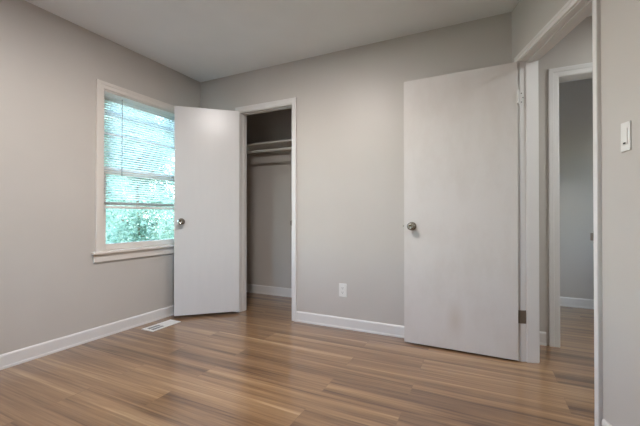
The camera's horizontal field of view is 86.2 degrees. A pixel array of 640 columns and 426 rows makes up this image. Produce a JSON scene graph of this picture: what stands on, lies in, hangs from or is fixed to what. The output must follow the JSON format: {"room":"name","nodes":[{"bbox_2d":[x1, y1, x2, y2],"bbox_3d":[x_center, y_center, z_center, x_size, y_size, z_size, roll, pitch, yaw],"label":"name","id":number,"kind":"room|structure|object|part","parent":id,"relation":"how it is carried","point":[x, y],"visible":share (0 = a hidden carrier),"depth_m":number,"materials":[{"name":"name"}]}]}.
{"room":"empty bedroom","nodes":[
{"label":"empty bedroom","id":0,"kind":"room"},
{"bbox_2d":[0,0,200,354],"bbox_3d":[-1.960,-0.218,2.570,0.115,2.462,4.490,0,0,26],"label":"wall","id":1,"kind":"structure","parent":0,"point":[51,286],"depth_m":2.50,"materials":[{"name":"grey paint"}]},
{"bbox_2d":[0,305,173,369],"bbox_3d":[-2.096,0.963,2.133,0.015,0.095,3.600,0,0,26],"label":"baseboard","id":2,"kind":"structure","parent":1,"relation":"attached to","point":[26,354],"depth_m":2.62,"materials":[{"name":"white paint"}]},
{"bbox_2d":[91,79,174,262],"bbox_3d":[-1.628,-0.338,3.257,0.193,1.477,1.125,0,0,26],"label":"window","id":3,"kind":"structure","parent":1,"relation":"in","point":[103,252],"depth_m":2.88,"materials":[{"name":"white paint"}]},
{"bbox_3d":[-1.663,-0.669,3.276,0.030,0.672,0.921,0,0,26],"label":"sash","id":4,"kind":"part","parent":3,"relation":"part of","materials":[{"name":"clear glass"}]},
{"bbox_3d":[-1.701,-0.345,3.292,0.022,1.347,0.949,0,0,26],"label":"storm frame","id":5,"kind":"part","parent":3,"relation":"part of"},
{"bbox_3d":[-1.633,-0.034,3.257,0.030,0.699,0.921,0,0,26],"label":"sash","id":6,"kind":"part","parent":3,"relation":"part of","materials":[{"name":"white paint"}]},
{"bbox_2d":[104,91,174,209],"bbox_3d":[-1.589,-0.521,3.239,0.038,0.970,0.919,0,0,26],"label":"blind","id":7,"kind":"object","parent":3,"relation":"attached to","point":[107,95],"visible":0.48,"depth_m":3.10,"materials":[{"name":"white plastic"}]},
{"bbox_3d":[-1.736,-0.511,2.944,0.028,0.935,0.001,0,0,26],"label":"ladder cord","id":8,"kind":"part","parent":7,"relation":"part of","materials":[{"name":"white fabric"}]},
{"bbox_3d":[-1.592,-0.047,3.237,0.025,0.022,0.913,0,0,26],"label":"rail","id":9,"kind":"part","parent":7,"relation":"part of","materials":[{"name":"white plastic"}]},
{"bbox_2d":[246,108,291,287],"bbox_3d":[-0.173,-0.206,4.151,1.720,2.462,0.115,0,0,26],"label":"wall","id":10,"kind":"structure","parent":0,"point":[269,174],"depth_m":4.31,"materials":[{"name":"grey paint"}]},
{"bbox_2d":[246,284,291,297],"bbox_3d":[-0.247,0.972,4.106,1.620,0.106,0.015,0,0,26],"label":"baseboard","id":11,"kind":"structure","parent":10,"relation":"attached to","point":[252,288],"depth_m":4.29,"materials":[{"name":"white paint"}]},
{"bbox_2d":[247,139,291,150],"bbox_3d":[-0.309,-0.806,3.990,1.620,0.043,0.300,0,0,26],"label":"closet shelf","id":12,"kind":"object","parent":10,"relation":"attached to","point":[281,143],"visible":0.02,"depth_m":4.09,"materials":[{"name":"white wood"}]},
{"bbox_2d":[0,292,594,425],"bbox_3d":[0.609,1.058,1.786,5.415,0.100,5.580,0,0,26],"label":"floor","id":13,"kind":"structure","parent":0,"point":[256,365],"depth_m":2.06,"materials":[{"name":"brown wood"}]},
{"bbox_2d":[142,319,180,331],"bbox_3d":[-1.427,1.014,3.088,0.140,0.006,0.304,0,0,26],"label":"floor vent","id":14,"kind":"object","parent":13,"relation":"in","point":[170,322],"visible":1,"depth_m":3.08,"materials":[{"name":"white metal"}]},
{"bbox_2d":[25,0,591,82],"bbox_3d":[0.609,-1.504,1.805,5.415,0.100,5.580,0,0,26],"label":"ceiling","id":15,"kind":"structure","parent":0,"point":[200,40],"depth_m":2.63,"materials":[{"name":"paint"}]},
{"bbox_2d":[201,12,511,325],"bbox_3d":[0.053,-0.213,3.154,2.998,2.462,0.098,0,0,26],"label":"wall","id":16,"kind":"structure","parent":0,"point":[350,102],"depth_m":2.98,"materials":[{"name":"grey paint"}]},
{"bbox_2d":[173,106,239,315],"bbox_3d":[-1.119,-0.021,3.400,0.626,2.030,0.166,0,0,-17],"label":"door","id":17,"kind":"structure","parent":16,"relation":"in","point":[206,141],"depth_m":3.38,"materials":[{"name":"white paint"}]},
{"bbox_3d":[-1.335,0.084,3.283,0.066,0.066,0.065,0,0,-17],"label":"knob","id":18,"kind":"part","parent":17,"relation":"part of","materials":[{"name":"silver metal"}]},
{"bbox_2d":[235,97,296,320],"bbox_3d":[-0.528,-0.035,3.424,0.725,2.110,0.117,0,0,26],"label":"door frame","id":19,"kind":"structure","parent":16,"relation":"attached to","point":[289,103],"depth_m":3.51,"materials":[{"name":"white paint"}]},
{"bbox_2d":[234,311,403,337],"bbox_3d":[0.022,0.970,3.097,2.985,0.095,0.015,0,0,26],"label":"baseboard","id":20,"kind":"structure","parent":16,"relation":"attached to","point":[392,330],"depth_m":2.97,"materials":[{"name":"white paint"}]},
{"bbox_2d":[339,283,346,296],"bbox_3d":[0.200,0.680,3.016,0.073,0.118,0.009,0,0,26],"label":"wall outlet","id":21,"kind":"object","parent":16,"relation":"attached to","point":[342,287],"visible":1,"depth_m":3.01,"materials":[{"name":"white plastic"}]},
{"bbox_2d":[538,16,592,344],"bbox_3d":[2.489,-0.219,2.331,2.500,2.462,0.115,0,0,26],"label":"wall","id":22,"kind":"structure","parent":0,"point":[575,48],"depth_m":2.63,"materials":[{"name":"grey paint"}]},
{"bbox_2d":[540,331,545,345],"bbox_3d":[1.593,0.965,2.686,0.310,0.100,0.015,0,0,26],"label":"baseboard","id":23,"kind":"structure","parent":22,"relation":"attached to","point":[542,334],"depth_m":2.62,"materials":[{"name":"white paint"}]},
{"bbox_2d":[548,62,592,346],"bbox_3d":[2.184,-0.044,2.468,0.910,2.114,0.133,0,0,26],"label":"door frame","id":24,"kind":"structure","parent":22,"relation":"attached to","point":[580,71],"depth_m":2.59,"materials":[{"name":"white paint"}]},
{"bbox_2d":[512,0,639,425],"bbox_3d":[1.209,-0.231,0.718,0.116,2.462,4.090,0,0,8],"label":"wall","id":25,"kind":"structure","parent":0,"point":[620,19],"depth_m":1.43,"materials":[{"name":"grey paint"}]},
{"bbox_2d":[514,0,602,425],"bbox_3d":[1.369,-0.042,1.946,0.151,2.102,0.880,0,0,8],"label":"door frame","id":26,"kind":"structure","parent":25,"relation":"attached to","point":[573,12],"depth_m":2.31,"materials":[{"name":"white paint"}]},
{"bbox_2d":[403,62,518,360],"bbox_3d":[1.008,-0.014,2.513,0.790,2.030,0.166,0,0,27],"label":"door","id":27,"kind":"structure","parent":26,"relation":"attached to","point":[460,225],"depth_m":2.48,"materials":[{"name":"white paint"}]},
{"bbox_3d":[0.697,0.102,2.616,0.066,0.066,0.065,0,0,27],"label":"knob","id":28,"kind":"part","parent":27,"relation":"part of","materials":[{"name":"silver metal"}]},
{"bbox_3d":[1.271,0.112,1.569,0.054,0.060,0.008,0,0,8],"label":"strike plate","id":29,"kind":"part","parent":26,"relation":"part of","materials":[{"name":"metal"}]},
{"bbox_2d":[602,419,611,425],"bbox_3d":[1.123,0.952,0.559,0.016,0.095,3.770,0,0,8],"label":"baseboard","id":30,"kind":"structure","parent":25,"relation":"attached to","point":[604,422],"depth_m":1.50,"materials":[{"name":"white paint"}]},
{"bbox_2d":[621,121,630,151],"bbox_3d":[1.234,-0.309,1.382,0.010,0.118,0.051,0,0,8],"label":"light switch","id":31,"kind":"object","parent":25,"relation":"attached to","point":[626,126],"visible":1,"depth_m":1.37,"materials":[{"name":"white plastic"}]},
{"bbox_2d":[559,78,593,298],"bbox_3d":[3.113,-0.210,3.618,2.500,2.462,0.115,0,0,26],"label":"wall","id":32,"kind":"structure","parent":0,"point":[575,97],"depth_m":3.71,"materials":[{"name":"grey paint"}]},
{"bbox_2d":[560,297,593,308],"bbox_3d":[3.085,0.971,3.551,2.300,0.100,0.015,0,0,26],"label":"baseboard","id":33,"kind":"structure","parent":32,"relation":"attached to","point":[564,301],"depth_m":3.69,"materials":[{"name":"white paint"}]},
{"bbox_3d":[0.379,-0.211,3.434,0.100,2.462,0.692,0,0,26],"label":"wall","id":34,"kind":"structure","parent":0,"visible":0},
{"bbox_2d":[247,147,291,153],"bbox_3d":[-0.374,-0.725,3.855,1.620,0.060,0.060,0,0,26],"label":"closet rod","id":35,"kind":"object","parent":34,"relation":"attached to","point":[285,148],"visible":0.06,"depth_m":3.94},
{"label":"outside","id":36,"kind":"structure","parent":0,"visible":0},
{"bbox_3d":[-14.885,1.719,10.333,29.840,0.100,50.000,0,0,26],"label":"lawn","id":37,"kind":"structure","parent":36,"visible":0},
{"bbox_2d":[104,104,150,243],"bbox_3d":[-4.811,-1.074,7.073,2.631,5.444,2.831,0,0,-28],"label":"leafy tree","id":38,"kind":"object","parent":37,"relation":"on","point":[110,224],"visible":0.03,"depth_m":6.83,"materials":[{"name":"green plant"}]},
{"bbox_2d":[104,102,173,243],"bbox_3d":[-2.864,-0.107,5.293,2.112,3.483,2.176,0,0,-13],"label":"leafy tree","id":39,"kind":"object","parent":37,"relation":"on","point":[134,228],"visible":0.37,"depth_m":4.98,"materials":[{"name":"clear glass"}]},
{"bbox_2d":[104,101,173,215],"bbox_3d":[-8.581,-2.340,12.954,6.644,8.149,5.623,0,0,10],"label":"leafy tree","id":40,"kind":"object","parent":37,"relation":"on","point":[106,101],"visible":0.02,"depth_m":12.92,"materials":[{"name":"green plant"}]},
{"bbox_2d":[143,114,173,235],"bbox_3d":[-3.618,-1.124,9.598,2.903,5.579,2.496,0,0,-12],"label":"leafy tree","id":41,"kind":"object","parent":37,"relation":"on","point":[143,114],"visible":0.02,"depth_m":9.35,"materials":[{"name":"green plant"}]}
]}

